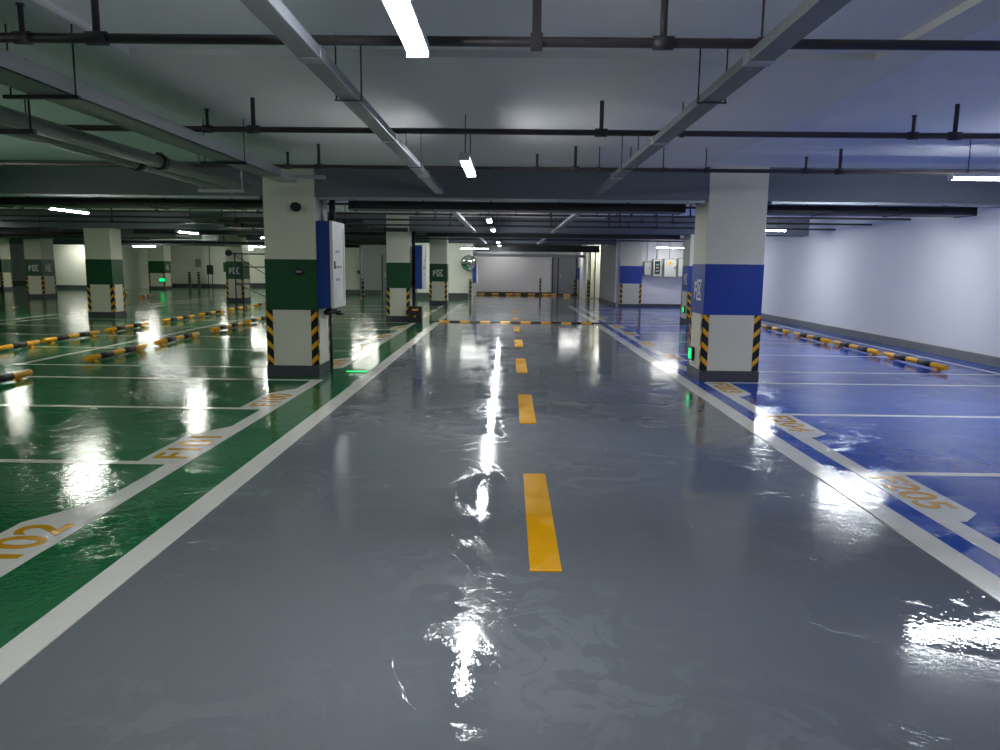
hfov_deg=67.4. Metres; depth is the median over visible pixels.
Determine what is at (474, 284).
wall
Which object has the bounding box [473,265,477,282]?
upper cabinet
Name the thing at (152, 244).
lamp
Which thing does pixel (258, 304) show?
wheel stop
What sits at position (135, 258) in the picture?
wall
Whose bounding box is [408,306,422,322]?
equipment box
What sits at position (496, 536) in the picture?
floor
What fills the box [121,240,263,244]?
air duct
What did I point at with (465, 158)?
lamp
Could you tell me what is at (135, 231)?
air duct
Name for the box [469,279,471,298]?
guard
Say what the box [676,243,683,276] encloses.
switch box
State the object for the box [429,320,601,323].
bump
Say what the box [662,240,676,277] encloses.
switch box
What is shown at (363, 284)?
guard
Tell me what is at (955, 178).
diffuser
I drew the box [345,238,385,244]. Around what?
air duct
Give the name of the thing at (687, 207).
pipe
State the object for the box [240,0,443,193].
cable tray
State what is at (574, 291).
guard
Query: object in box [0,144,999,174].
pipe
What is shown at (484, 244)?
lamp
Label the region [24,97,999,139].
pipe
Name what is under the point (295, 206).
speaker
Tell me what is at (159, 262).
column
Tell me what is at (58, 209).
lamp
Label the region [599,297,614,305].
baseboard
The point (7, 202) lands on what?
air duct
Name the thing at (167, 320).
wheel stop
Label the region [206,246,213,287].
tall cabinet
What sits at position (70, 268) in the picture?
wall
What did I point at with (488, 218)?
lamp
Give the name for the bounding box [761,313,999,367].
baseboard
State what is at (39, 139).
pipe
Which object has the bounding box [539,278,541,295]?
guard
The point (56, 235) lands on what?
pipe
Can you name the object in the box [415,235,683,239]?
pipe
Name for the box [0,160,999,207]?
ceiling beam
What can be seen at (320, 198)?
channel
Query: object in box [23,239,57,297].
column
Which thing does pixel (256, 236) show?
pipe
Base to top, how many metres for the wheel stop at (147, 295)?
0.120 m
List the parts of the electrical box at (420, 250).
door, door frame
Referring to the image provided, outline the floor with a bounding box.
[0,284,999,749]
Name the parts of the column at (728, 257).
skirting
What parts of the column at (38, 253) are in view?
skirting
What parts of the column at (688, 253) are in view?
skirting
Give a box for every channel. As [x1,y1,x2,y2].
[0,193,260,199]
[319,197,704,204]
[769,201,999,206]
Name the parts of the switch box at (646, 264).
door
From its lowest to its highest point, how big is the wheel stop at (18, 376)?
0.120 m
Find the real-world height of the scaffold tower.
2.100 m
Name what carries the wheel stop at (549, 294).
on the floor
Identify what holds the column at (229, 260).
on the floor
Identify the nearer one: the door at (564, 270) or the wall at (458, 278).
the wall at (458, 278)
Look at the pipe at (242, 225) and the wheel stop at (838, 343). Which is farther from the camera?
the pipe at (242, 225)
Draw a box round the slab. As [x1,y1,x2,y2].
[390,211,611,217]
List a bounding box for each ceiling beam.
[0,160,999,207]
[0,211,809,236]
[9,238,581,247]
[23,229,615,244]
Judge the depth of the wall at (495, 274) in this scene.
42.70 m
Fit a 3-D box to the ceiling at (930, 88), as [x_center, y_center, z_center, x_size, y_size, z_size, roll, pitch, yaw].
[-15.148,-5.677,27.151,49.000,0.315,73.000,1,8,1]
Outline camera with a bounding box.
[293,268,304,275]
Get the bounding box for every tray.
[0,23,325,182]
[0,48,280,176]
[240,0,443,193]
[451,212,476,232]
[551,213,582,233]
[592,0,851,194]
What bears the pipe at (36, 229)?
hanging from the ceiling at (930, 88)
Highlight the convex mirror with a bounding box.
[461,255,475,270]
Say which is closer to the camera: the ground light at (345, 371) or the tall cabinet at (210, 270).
the ground light at (345, 371)
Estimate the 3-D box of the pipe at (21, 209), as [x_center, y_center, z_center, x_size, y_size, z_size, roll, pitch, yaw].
[-3.196,-3.468,15.452,23.200,0.334,0.064,1,8,1]
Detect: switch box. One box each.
[643,243,650,275]
[651,242,661,276]
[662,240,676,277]
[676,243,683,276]
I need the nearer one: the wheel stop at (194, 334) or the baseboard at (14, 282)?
the wheel stop at (194, 334)
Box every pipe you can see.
[0,0,999,50]
[0,105,253,192]
[0,124,233,193]
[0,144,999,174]
[0,204,910,219]
[0,208,835,230]
[0,209,871,225]
[0,217,62,231]
[0,231,127,237]
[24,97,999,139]
[217,202,363,224]
[224,210,368,228]
[230,210,407,231]
[237,235,385,238]
[327,203,695,208]
[345,238,385,241]
[356,238,683,241]
[357,245,361,298]
[412,232,415,305]
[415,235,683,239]
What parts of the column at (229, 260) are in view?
skirting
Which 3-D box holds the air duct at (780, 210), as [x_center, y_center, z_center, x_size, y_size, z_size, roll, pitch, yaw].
[5.403,-2.721,11.347,3.324,0.617,0.554,1,8,1]
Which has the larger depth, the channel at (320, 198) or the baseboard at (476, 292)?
the baseboard at (476, 292)
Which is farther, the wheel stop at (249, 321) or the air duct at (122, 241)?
the air duct at (122, 241)
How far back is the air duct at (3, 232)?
29.73 m
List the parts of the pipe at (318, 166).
hanger rod, hanger rod, hanger rod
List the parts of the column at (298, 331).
skirting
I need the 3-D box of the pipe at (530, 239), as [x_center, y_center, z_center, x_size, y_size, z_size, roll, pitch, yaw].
[-0.386,-5.314,28.539,17.900,0.382,0.080,1,8,1]
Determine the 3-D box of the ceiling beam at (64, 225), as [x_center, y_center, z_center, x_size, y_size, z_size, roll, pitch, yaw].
[-10.574,-4.415,21.311,38.300,0.510,0.690,1,8,1]
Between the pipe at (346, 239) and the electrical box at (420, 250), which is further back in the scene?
the pipe at (346, 239)
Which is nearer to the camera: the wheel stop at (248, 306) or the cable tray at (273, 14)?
the cable tray at (273, 14)
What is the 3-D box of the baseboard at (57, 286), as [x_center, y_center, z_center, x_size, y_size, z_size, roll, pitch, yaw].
[-24.286,-5.106,43.591,4.800,0.220,0.050,1,8,1]
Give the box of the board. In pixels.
[577,268,579,293]
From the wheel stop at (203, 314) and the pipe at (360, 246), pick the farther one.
the pipe at (360, 246)
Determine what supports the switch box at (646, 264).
attached to the wall at (655, 290)
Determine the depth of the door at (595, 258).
37.93 m
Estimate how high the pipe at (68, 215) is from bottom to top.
0.354 m
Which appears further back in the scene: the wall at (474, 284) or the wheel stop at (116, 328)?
the wall at (474, 284)
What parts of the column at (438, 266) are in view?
skirting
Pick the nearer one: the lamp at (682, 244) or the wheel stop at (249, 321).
the wheel stop at (249, 321)
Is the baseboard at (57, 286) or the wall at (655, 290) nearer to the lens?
the wall at (655, 290)
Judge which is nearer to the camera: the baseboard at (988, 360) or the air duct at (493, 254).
the baseboard at (988, 360)
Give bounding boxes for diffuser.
[460,161,474,176]
[954,177,999,179]
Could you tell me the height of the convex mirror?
0.740 m
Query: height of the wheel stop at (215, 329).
0.120 m
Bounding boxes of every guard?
[188,272,191,286]
[197,272,200,286]
[362,279,365,299]
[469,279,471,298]
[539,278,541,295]
[573,279,575,293]
[586,280,589,298]
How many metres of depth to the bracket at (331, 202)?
10.81 m
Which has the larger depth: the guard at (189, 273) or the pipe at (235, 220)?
the guard at (189, 273)
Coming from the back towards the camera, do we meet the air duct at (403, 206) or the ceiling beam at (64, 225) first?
the ceiling beam at (64, 225)
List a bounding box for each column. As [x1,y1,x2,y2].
[0,238,13,289]
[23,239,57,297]
[83,228,126,317]
[147,245,171,288]
[224,235,250,301]
[262,162,329,375]
[386,215,411,321]
[429,237,448,304]
[618,239,642,306]
[680,234,693,324]
[686,166,769,381]
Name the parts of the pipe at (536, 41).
hanger rod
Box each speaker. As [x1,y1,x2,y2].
[225,250,233,255]
[290,202,300,211]
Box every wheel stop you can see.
[0,340,40,350]
[0,369,32,382]
[41,330,99,342]
[83,344,146,361]
[104,322,148,332]
[138,294,151,297]
[154,332,199,344]
[161,314,194,322]
[198,309,224,316]
[210,322,243,331]
[228,305,250,310]
[244,316,265,323]
[253,302,265,306]
[478,293,512,294]
[514,293,548,295]
[549,294,579,295]
[761,324,790,333]
[794,332,831,343]
[832,340,880,354]
[883,351,948,370]
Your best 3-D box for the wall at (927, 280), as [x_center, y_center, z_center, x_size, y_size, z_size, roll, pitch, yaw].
[8.584,-1.367,11.116,0.300,3.300,40.600,1,8,1]
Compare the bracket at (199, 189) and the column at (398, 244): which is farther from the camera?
the column at (398, 244)
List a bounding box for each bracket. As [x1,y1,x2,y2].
[0,58,36,134]
[198,150,244,192]
[321,200,335,221]
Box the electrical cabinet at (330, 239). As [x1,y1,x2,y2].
[316,221,345,307]
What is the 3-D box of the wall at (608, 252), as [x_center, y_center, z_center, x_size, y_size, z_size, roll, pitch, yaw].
[4.971,-4.700,33.767,0.280,3.300,5.300,1,8,1]
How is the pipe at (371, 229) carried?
hanging from the ceiling at (930, 88)
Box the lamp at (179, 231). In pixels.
[175,218,198,233]
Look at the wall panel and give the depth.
49.62 m
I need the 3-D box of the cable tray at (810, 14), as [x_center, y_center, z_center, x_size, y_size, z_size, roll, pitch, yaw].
[1.255,-1.746,4.077,0.180,0.370,12.600,1,8,1]
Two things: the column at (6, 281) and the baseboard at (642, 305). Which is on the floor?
the column at (6, 281)
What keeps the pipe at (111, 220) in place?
hanging from the ceiling at (930, 88)
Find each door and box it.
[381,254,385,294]
[552,257,577,293]
[589,247,600,297]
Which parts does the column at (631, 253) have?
skirting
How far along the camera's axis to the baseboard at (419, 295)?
36.22 m
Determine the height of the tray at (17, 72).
0.094 m
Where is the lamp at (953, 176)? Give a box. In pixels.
[947,139,999,180]
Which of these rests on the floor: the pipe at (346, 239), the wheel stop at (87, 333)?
the wheel stop at (87, 333)
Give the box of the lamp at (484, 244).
[461,244,488,248]
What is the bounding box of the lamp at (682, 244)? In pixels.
[656,244,683,247]
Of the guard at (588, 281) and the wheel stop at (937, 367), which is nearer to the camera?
the wheel stop at (937, 367)
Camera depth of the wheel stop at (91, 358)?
12.60 m
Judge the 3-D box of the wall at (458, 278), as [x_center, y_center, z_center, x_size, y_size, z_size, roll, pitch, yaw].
[-3.234,-5.151,36.228,3.850,3.300,0.300,1,8,1]
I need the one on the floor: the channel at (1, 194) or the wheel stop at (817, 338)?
the wheel stop at (817, 338)
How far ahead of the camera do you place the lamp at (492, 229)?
19.20 m
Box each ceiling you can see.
[0,0,999,216]
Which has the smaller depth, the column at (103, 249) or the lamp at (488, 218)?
the lamp at (488, 218)
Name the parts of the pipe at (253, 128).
hanger rod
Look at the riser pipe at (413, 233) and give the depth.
21.39 m
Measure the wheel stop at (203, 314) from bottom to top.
0.120 m
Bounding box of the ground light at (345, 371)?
[345,371,368,372]
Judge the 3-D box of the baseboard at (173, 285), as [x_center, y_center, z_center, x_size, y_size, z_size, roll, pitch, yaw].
[-15.560,-5.905,49.836,12.700,0.200,0.050,1,8,1]
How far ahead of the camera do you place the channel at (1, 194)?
10.48 m
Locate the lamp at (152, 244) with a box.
[132,244,156,246]
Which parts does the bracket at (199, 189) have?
hanger rod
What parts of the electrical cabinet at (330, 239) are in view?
door, door frame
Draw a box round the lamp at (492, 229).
[490,213,494,231]
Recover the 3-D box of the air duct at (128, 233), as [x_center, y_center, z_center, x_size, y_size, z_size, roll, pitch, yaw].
[-10.650,-4.617,23.360,1.924,0.682,1.924,1,8,1]
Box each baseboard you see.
[13,281,25,283]
[56,285,86,288]
[172,284,264,287]
[345,290,380,294]
[417,293,467,298]
[476,292,550,293]
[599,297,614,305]
[641,304,680,306]
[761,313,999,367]
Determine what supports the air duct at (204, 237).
hanging from the ceiling at (930, 88)
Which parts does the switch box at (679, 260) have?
door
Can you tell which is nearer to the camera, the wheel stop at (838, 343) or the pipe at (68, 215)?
the wheel stop at (838, 343)
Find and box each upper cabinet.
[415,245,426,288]
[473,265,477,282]
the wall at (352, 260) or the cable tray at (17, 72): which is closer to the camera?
the cable tray at (17, 72)
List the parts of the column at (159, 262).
skirting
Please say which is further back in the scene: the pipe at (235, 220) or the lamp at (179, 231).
the lamp at (179, 231)
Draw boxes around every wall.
[9,244,25,280]
[53,244,125,288]
[124,245,171,288]
[170,246,264,283]
[345,245,359,289]
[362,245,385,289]
[415,243,472,298]
[473,243,476,296]
[476,251,577,293]
[577,245,585,297]
[585,245,600,298]
[599,239,616,302]
[615,235,683,305]
[761,207,999,356]
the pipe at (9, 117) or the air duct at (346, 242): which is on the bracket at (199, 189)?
the pipe at (9, 117)
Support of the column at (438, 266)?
on the floor
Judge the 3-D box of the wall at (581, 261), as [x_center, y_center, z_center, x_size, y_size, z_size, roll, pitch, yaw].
[4.443,-5.685,40.503,0.100,3.300,4.500,1,8,1]
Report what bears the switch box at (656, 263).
attached to the wall at (655, 290)
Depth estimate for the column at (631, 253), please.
30.49 m
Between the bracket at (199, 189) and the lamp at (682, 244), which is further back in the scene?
the lamp at (682, 244)
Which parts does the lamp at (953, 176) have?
hanger rod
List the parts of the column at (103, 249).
skirting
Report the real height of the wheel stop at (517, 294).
0.120 m
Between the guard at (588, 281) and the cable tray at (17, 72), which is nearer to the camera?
the cable tray at (17, 72)
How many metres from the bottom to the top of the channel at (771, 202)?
0.050 m
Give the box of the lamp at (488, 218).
[486,212,491,222]
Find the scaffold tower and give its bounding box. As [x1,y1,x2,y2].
[225,250,265,304]
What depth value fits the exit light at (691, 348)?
11.05 m
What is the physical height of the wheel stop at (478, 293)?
0.120 m
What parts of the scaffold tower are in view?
post, post, rail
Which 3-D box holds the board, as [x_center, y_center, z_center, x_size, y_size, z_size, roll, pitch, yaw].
[4.467,-5.153,41.535,0.420,1.550,0.050,1,8,1]
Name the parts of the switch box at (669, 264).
door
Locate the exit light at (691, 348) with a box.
[688,346,694,360]
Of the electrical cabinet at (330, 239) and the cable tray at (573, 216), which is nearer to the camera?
the electrical cabinet at (330, 239)
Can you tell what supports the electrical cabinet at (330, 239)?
attached to the column at (298, 331)
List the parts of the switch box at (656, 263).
door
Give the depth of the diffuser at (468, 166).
7.21 m
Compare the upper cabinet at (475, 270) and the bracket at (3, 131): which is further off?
the upper cabinet at (475, 270)
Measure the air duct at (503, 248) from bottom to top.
0.742 m
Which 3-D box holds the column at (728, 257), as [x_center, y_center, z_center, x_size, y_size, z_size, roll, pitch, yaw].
[3.287,-1.462,10.874,0.846,3.032,0.776,1,8,1]
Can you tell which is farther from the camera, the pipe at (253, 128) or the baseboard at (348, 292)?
the baseboard at (348, 292)
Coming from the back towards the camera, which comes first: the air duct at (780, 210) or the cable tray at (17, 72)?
the air duct at (780, 210)
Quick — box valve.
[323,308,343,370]
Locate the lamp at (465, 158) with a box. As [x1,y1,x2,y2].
[458,114,475,176]
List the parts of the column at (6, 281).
skirting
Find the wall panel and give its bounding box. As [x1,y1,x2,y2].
[195,259,200,266]
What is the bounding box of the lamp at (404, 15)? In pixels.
[383,0,428,57]
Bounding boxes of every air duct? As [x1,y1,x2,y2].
[0,197,262,210]
[0,231,83,238]
[120,229,201,238]
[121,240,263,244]
[133,229,385,236]
[150,235,222,240]
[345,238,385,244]
[348,201,685,214]
[426,233,679,239]
[475,243,584,257]
[476,244,599,252]
[767,205,977,217]
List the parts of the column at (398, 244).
skirting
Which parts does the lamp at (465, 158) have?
hanger rod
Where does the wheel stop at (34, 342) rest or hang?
on the floor
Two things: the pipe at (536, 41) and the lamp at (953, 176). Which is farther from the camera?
the lamp at (953, 176)
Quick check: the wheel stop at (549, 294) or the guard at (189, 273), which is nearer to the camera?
the wheel stop at (549, 294)
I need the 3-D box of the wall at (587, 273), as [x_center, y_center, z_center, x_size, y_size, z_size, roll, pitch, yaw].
[6.414,-5.315,38.107,4.100,3.300,0.300,1,8,1]
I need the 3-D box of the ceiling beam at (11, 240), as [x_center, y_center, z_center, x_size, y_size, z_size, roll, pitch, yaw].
[-12.285,-7.257,40.833,34.400,0.540,0.600,1,8,1]
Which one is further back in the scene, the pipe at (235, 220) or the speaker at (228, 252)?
the speaker at (228, 252)
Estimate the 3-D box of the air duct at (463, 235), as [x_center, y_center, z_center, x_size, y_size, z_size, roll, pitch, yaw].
[1.532,-4.289,21.843,7.324,0.622,0.524,1,8,1]
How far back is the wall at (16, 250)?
51.33 m
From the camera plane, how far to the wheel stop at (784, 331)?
19.16 m
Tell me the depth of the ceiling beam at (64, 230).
31.03 m
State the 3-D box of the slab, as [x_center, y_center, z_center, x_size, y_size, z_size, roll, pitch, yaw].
[0.237,-6.505,35.104,5.680,0.100,48.650,1,8,1]
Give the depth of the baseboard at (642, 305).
30.99 m
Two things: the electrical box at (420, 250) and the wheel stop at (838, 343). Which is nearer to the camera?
the wheel stop at (838, 343)
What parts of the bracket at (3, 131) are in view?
hanger rod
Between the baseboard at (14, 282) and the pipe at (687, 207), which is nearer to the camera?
the pipe at (687, 207)
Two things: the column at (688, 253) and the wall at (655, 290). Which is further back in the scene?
the wall at (655, 290)
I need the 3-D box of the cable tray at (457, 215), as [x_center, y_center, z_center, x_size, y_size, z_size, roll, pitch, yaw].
[-0.756,-3.501,16.276,0.160,0.450,9.200,1,8,1]
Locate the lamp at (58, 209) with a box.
[45,208,89,213]
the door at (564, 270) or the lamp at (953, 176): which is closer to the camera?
the lamp at (953, 176)
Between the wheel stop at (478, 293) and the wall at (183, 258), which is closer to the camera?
the wheel stop at (478, 293)
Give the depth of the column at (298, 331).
10.60 m

